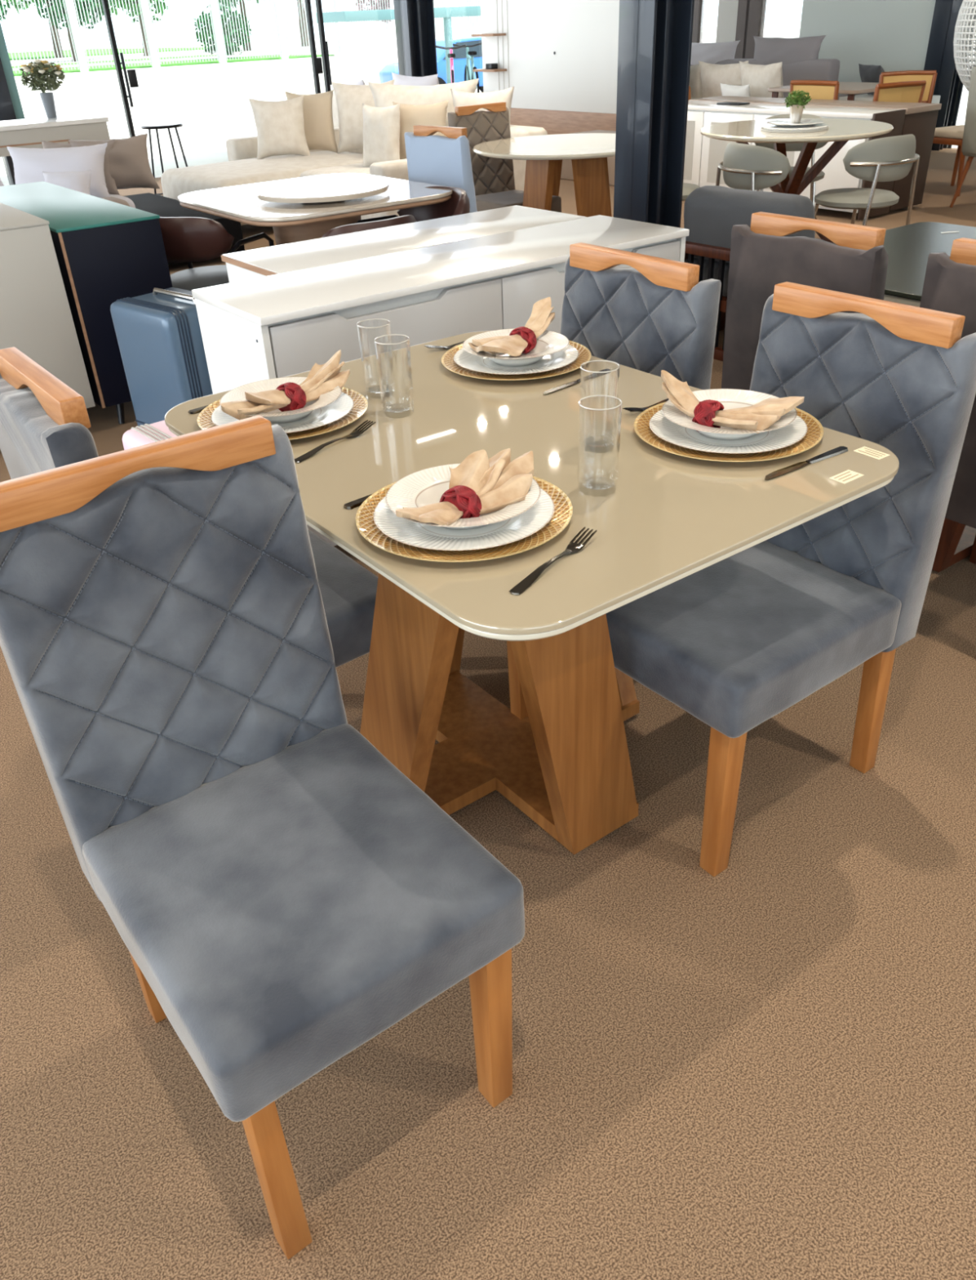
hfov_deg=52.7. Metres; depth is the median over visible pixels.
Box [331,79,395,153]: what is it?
cushion
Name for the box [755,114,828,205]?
dining chair
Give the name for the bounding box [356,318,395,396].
drinking glass
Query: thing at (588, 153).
round table
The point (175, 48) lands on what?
lawn
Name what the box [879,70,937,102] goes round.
cane chair
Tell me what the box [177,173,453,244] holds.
dining table
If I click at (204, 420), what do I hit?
charger plate
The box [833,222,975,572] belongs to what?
table
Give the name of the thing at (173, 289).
handle
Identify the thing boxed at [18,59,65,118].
flower vase
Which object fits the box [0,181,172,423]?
base cabinet
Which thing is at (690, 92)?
lounge chair
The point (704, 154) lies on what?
display cabinet
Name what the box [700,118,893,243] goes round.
round table
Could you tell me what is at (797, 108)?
potted plant
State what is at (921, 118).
base cabinet
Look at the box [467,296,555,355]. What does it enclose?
napkin
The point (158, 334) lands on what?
suitcase
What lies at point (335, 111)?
sofa
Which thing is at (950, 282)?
dining chair
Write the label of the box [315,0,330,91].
trim
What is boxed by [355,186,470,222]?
armchair
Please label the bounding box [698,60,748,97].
cushion
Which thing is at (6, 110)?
trim
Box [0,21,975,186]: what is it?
ground
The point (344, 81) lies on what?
cushion
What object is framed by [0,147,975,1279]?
floor
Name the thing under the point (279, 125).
cushion
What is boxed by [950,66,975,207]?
upholstered chair
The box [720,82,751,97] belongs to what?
cushion
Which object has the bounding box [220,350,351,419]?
napkin
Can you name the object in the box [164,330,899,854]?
dining table
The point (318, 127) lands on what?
cushion
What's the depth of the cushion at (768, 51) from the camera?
10.65 m
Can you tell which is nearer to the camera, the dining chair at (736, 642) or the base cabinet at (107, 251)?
the dining chair at (736, 642)
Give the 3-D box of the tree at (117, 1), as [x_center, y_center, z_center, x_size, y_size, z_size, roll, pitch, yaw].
[-25.847,-46.722,70.462,7.650,8.685,5.811,-24,38,-30]
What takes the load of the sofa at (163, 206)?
on the floor
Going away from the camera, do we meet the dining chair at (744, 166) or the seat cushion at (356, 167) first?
the dining chair at (744, 166)
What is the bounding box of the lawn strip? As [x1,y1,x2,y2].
[11,54,334,75]
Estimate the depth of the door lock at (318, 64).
12.05 m
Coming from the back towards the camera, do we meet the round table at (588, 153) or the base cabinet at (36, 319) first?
the round table at (588, 153)
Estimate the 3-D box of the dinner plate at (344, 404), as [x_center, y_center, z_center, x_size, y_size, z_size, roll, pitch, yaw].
[-0.404,-0.450,1.944,0.278,0.016,0.278,-24,38,-30]
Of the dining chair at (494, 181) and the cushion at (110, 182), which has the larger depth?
the cushion at (110, 182)
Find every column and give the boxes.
[393,0,437,76]
[613,0,694,227]
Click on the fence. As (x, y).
(284, 53)
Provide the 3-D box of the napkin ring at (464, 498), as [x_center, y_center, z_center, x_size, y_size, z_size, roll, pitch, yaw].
[-0.041,-0.199,1.469,0.063,0.060,0.043,22,40,33]
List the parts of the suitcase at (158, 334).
closing frame, carry handle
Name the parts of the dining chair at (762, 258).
rail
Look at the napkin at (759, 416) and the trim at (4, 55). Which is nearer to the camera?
the napkin at (759, 416)
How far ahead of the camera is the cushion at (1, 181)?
7.08 m
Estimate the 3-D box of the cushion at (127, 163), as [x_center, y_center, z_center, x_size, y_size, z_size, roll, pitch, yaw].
[-2.707,-3.445,7.138,0.552,0.363,0.248,-15,34,-18]
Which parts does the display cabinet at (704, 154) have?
glass pane, door, glass pane, door, door, glass pane, door, end panel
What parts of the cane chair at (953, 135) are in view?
seat frame, seat, leg, leg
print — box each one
[834,471,859,481]
[858,448,885,457]
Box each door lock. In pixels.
[126,69,138,87]
[315,57,323,74]
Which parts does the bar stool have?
leg, leg, seat, leg, leg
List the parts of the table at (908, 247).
leg, spoon handle, board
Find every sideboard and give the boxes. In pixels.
[191,214,689,546]
[221,204,586,283]
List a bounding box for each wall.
[480,0,619,134]
[715,0,738,42]
[799,0,936,82]
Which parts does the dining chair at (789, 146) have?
backrest, seat, leg, leg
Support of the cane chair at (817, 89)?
on the floor
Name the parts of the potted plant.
pot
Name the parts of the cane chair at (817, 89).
leg, cane panel, rail, leg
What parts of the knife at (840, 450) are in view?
blade, handle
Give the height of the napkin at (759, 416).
0.076 m
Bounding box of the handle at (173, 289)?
[164,287,192,295]
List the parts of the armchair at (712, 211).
frame, rail, rail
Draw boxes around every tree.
[0,0,16,21]
[1,0,63,57]
[32,0,115,61]
[88,0,168,56]
[217,0,258,50]
[297,0,308,46]
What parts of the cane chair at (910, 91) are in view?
leg, cane panel, rail, leg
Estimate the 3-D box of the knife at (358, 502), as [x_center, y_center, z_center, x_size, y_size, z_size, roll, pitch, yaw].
[-0.152,-0.252,1.630,0.207,0.004,0.019,-28,40,-34]
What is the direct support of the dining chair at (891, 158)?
on the floor
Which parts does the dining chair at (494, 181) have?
rail, backrest, seat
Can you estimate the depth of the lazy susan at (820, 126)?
5.89 m
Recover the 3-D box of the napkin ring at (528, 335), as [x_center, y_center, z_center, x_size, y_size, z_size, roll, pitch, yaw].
[0.077,-0.670,2.205,0.063,0.060,0.043,21,39,32]
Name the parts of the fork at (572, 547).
handle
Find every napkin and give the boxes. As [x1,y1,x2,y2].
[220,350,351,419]
[395,448,533,525]
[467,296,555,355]
[660,370,804,431]
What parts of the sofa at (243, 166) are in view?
armrest, frame, armrest, backrest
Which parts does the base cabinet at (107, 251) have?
edge trim, leg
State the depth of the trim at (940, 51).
10.50 m
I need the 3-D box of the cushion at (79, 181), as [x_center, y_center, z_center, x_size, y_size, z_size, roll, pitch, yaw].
[-2.748,-2.948,6.426,0.329,0.198,0.171,0,32,3]
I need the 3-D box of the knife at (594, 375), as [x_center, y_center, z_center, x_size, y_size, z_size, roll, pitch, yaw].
[0.186,-0.541,2.062,0.207,0.004,0.019,-28,40,-34]
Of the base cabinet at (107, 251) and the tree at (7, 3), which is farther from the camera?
the tree at (7, 3)
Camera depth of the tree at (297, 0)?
79.67 m
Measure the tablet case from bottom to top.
0.012 m
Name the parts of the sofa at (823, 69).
armrest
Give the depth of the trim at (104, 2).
10.78 m
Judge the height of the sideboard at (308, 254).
0.800 m
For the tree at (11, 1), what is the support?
on the lawn at (175, 48)
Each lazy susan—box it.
[253,177,389,203]
[760,123,829,133]
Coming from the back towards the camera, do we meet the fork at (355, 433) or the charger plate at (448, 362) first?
the charger plate at (448, 362)
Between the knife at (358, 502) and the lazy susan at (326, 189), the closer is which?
the knife at (358, 502)
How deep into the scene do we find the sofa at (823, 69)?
10.54 m
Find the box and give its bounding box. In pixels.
[485,62,497,69]
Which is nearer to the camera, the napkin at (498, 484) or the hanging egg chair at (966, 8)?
the napkin at (498, 484)
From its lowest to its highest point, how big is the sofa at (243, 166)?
0.700 m
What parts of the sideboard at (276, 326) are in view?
drawer, drawer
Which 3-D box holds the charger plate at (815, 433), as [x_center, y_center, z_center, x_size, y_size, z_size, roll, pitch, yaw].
[0.432,-0.380,1.781,0.333,0.016,0.333,-24,38,-30]
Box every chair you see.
[0,346,377,667]
[0,415,524,1259]
[404,124,477,213]
[447,102,561,212]
[506,242,721,719]
[606,281,975,876]
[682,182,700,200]
[684,256,729,296]
[688,86,691,100]
[715,142,791,190]
[721,211,888,390]
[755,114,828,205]
[790,80,839,99]
[814,133,919,226]
[873,80,926,102]
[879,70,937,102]
[920,237,975,564]
[933,124,965,196]
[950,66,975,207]
[953,0,975,90]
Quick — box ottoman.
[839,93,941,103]
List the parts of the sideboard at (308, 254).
edge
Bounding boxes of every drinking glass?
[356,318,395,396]
[373,333,413,415]
[578,395,622,493]
[580,360,620,449]
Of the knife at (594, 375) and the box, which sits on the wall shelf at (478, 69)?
the box
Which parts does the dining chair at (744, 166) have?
leg, leg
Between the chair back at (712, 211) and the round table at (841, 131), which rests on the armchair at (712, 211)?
the chair back at (712, 211)
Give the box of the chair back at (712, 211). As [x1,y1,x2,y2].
[684,184,814,264]
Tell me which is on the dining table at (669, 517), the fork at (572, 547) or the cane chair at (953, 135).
the fork at (572, 547)
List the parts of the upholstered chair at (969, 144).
leg, backrest, seat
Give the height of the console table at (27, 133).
0.750 m
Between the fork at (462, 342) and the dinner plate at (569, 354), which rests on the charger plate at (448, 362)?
the dinner plate at (569, 354)
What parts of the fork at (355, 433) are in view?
handle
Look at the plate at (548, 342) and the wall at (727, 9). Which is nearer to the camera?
the plate at (548, 342)
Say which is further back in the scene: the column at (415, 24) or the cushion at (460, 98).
the column at (415, 24)
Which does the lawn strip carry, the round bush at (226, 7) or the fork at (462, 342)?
the round bush at (226, 7)
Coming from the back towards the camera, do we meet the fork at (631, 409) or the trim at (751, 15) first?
the trim at (751, 15)
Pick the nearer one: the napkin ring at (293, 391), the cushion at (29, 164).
the napkin ring at (293, 391)
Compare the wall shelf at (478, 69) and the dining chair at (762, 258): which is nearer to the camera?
the dining chair at (762, 258)
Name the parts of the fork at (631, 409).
handle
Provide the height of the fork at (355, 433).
0.014 m
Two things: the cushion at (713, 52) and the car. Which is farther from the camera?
the car
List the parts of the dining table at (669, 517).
leg, leg, board, leg, leg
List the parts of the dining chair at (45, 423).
rail, backrest, seat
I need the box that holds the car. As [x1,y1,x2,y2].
[378,36,484,92]
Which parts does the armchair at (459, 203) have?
arm frame, backrest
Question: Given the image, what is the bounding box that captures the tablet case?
[716,102,750,105]
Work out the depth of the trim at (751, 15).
12.23 m
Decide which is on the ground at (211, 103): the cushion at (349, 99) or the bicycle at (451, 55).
the bicycle at (451, 55)
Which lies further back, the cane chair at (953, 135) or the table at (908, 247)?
the cane chair at (953, 135)
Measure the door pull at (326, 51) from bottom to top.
0.460 m
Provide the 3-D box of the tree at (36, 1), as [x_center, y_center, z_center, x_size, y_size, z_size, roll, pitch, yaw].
[-27.974,-42.630,64.451,7.961,8.362,6.499,-24,38,-30]
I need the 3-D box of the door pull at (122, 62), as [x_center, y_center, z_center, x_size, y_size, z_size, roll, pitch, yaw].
[-3.993,-6.169,10.849,0.032,0.520,0.090,-24,38,-30]
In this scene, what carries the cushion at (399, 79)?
on the sofa at (335, 111)
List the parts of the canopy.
post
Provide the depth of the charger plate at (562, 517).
1.45 m
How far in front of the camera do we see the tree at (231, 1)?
72.74 m
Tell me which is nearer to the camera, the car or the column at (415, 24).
the column at (415, 24)
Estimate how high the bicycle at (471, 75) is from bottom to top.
1.070 m
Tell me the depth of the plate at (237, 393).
1.94 m
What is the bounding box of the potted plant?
[785,89,812,123]
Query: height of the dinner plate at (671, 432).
0.016 m
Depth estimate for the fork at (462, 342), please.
2.30 m
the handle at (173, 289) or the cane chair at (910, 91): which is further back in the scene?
the cane chair at (910, 91)
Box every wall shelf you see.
[471,33,506,36]
[472,68,506,71]
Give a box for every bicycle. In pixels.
[435,44,466,83]
[453,42,481,93]
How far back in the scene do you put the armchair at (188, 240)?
4.26 m
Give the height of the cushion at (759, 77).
0.507 m
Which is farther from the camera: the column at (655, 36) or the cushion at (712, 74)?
the cushion at (712, 74)
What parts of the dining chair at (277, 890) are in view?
rail, leg, backrest, leg, seat, leg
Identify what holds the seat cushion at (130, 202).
on the sofa at (163, 206)
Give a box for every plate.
[196,386,368,439]
[211,391,354,432]
[219,377,342,422]
[355,475,573,562]
[373,488,555,550]
[385,463,541,529]
[441,340,591,380]
[453,344,578,374]
[462,328,569,366]
[634,401,823,462]
[649,409,808,453]
[662,388,797,439]
[766,119,824,126]
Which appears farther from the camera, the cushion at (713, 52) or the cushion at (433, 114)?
the cushion at (713, 52)
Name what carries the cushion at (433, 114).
on the sofa at (243, 166)
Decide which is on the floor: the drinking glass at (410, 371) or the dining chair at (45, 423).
the dining chair at (45, 423)
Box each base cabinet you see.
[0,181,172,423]
[0,202,95,408]
[689,95,942,210]
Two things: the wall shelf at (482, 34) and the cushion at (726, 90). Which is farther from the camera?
the wall shelf at (482, 34)
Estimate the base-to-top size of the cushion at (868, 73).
0.303 m
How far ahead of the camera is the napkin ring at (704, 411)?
1.73 m
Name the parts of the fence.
panel, post, panel, post, panel, post, panel, post, panel, post, panel, post, panel, post, panel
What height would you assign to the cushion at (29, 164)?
0.360 m
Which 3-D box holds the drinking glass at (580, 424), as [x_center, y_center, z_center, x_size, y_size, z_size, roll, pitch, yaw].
[0.176,-0.306,1.561,0.067,0.146,0.067,-24,38,-30]
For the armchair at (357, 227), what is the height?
0.768 m
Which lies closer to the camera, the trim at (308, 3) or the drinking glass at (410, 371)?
the drinking glass at (410, 371)
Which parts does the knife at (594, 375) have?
blade, handle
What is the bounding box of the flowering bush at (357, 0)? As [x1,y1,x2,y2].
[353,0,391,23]
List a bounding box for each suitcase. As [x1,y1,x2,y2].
[110,287,213,426]
[121,420,177,449]
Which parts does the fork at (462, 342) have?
handle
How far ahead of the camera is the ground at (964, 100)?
15.02 m
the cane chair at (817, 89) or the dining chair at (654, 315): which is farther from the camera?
the cane chair at (817, 89)
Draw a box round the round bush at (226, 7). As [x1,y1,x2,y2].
[194,2,251,55]
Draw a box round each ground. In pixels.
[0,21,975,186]
[951,85,968,148]
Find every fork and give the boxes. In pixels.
[294,419,375,462]
[424,341,464,349]
[509,527,597,595]
[622,398,669,412]
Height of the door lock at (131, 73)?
0.170 m
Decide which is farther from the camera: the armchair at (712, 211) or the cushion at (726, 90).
the cushion at (726, 90)
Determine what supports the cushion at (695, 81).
on the sofa
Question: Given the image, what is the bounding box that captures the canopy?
[315,5,480,83]
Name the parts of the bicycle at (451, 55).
frame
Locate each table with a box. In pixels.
[0,114,110,156]
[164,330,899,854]
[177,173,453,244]
[472,133,616,217]
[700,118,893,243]
[768,81,879,100]
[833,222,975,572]
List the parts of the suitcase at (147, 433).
closing frame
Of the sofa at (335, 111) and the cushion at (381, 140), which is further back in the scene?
the sofa at (335, 111)
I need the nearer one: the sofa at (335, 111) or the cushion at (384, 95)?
the cushion at (384, 95)
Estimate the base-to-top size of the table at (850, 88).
0.765 m
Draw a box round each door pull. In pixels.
[120,52,133,106]
[324,41,332,84]
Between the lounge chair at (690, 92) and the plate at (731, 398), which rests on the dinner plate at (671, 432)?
the plate at (731, 398)
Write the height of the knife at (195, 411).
0.004 m
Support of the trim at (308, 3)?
on the floor
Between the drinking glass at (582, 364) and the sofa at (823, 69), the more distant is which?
the sofa at (823, 69)
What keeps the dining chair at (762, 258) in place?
on the floor
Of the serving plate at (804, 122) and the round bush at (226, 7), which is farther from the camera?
the round bush at (226, 7)
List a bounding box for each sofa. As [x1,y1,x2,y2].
[101,192,244,265]
[160,124,547,225]
[332,92,338,127]
[690,58,866,99]
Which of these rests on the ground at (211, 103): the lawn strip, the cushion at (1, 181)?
the lawn strip
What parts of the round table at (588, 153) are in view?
leg, leg, leg, leg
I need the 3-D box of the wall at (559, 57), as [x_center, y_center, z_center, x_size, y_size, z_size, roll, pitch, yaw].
[0.980,-6.987,11.082,0.110,2.750,3.460,-24,38,-30]
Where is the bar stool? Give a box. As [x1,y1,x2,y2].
[140,122,187,196]
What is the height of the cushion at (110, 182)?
0.357 m
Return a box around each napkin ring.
[275,382,306,411]
[440,484,481,518]
[509,326,537,354]
[692,399,724,431]
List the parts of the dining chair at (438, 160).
rail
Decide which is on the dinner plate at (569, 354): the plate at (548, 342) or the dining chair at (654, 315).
the plate at (548, 342)
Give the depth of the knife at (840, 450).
1.65 m
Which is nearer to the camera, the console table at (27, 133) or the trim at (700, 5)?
the console table at (27, 133)
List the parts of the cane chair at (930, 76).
leg, cane panel, rail, leg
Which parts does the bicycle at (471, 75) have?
frame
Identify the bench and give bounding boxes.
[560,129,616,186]
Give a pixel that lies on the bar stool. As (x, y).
(166, 125)
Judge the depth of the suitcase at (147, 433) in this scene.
2.72 m
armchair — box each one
[159,217,274,290]
[322,214,417,237]
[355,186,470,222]
[684,184,814,361]
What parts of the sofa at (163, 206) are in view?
armrest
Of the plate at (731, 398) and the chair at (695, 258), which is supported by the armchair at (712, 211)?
the chair at (695, 258)
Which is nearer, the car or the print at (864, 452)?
the print at (864, 452)
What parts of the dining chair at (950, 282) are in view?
rail, leg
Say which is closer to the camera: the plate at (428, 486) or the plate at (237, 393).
the plate at (428, 486)
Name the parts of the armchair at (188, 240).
arm frame, backrest, seat, arm frame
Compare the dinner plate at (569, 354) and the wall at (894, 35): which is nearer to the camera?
the dinner plate at (569, 354)
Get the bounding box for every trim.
[0,23,25,119]
[0,57,16,185]
[101,0,135,137]
[304,0,320,93]
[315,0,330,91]
[692,0,706,43]
[734,0,766,58]
[924,0,975,151]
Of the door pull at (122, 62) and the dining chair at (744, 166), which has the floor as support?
the dining chair at (744, 166)
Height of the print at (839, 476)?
0.001 m
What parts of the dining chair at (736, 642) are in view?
leg, seat, backrest, rail, leg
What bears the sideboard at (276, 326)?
on the floor
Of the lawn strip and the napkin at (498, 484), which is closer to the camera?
the napkin at (498, 484)
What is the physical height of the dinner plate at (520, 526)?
0.016 m
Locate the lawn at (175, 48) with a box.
[8,47,211,60]
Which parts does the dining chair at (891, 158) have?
leg, leg, seat, leg, backrest, leg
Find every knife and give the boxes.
[188,404,208,413]
[343,493,372,509]
[542,368,610,395]
[764,446,848,479]
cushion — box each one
[0,177,4,186]
[6,142,110,198]
[40,138,119,195]
[42,169,91,195]
[67,133,159,189]
[108,193,135,208]
[248,95,310,159]
[284,89,337,152]
[299,162,369,177]
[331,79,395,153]
[342,77,365,84]
[362,102,400,166]
[368,78,479,137]
[391,72,439,85]
[392,100,448,159]
[450,86,514,126]
[689,63,702,97]
[690,40,740,65]
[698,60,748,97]
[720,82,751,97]
[739,61,784,97]
[753,35,826,65]
[858,63,884,94]
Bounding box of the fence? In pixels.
[0,0,480,73]
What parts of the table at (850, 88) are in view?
leg, leg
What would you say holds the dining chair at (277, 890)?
on the floor
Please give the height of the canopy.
1.730 m
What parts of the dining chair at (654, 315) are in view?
leg, rail, backrest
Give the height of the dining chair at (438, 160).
0.978 m
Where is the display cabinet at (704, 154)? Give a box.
[683,100,906,219]

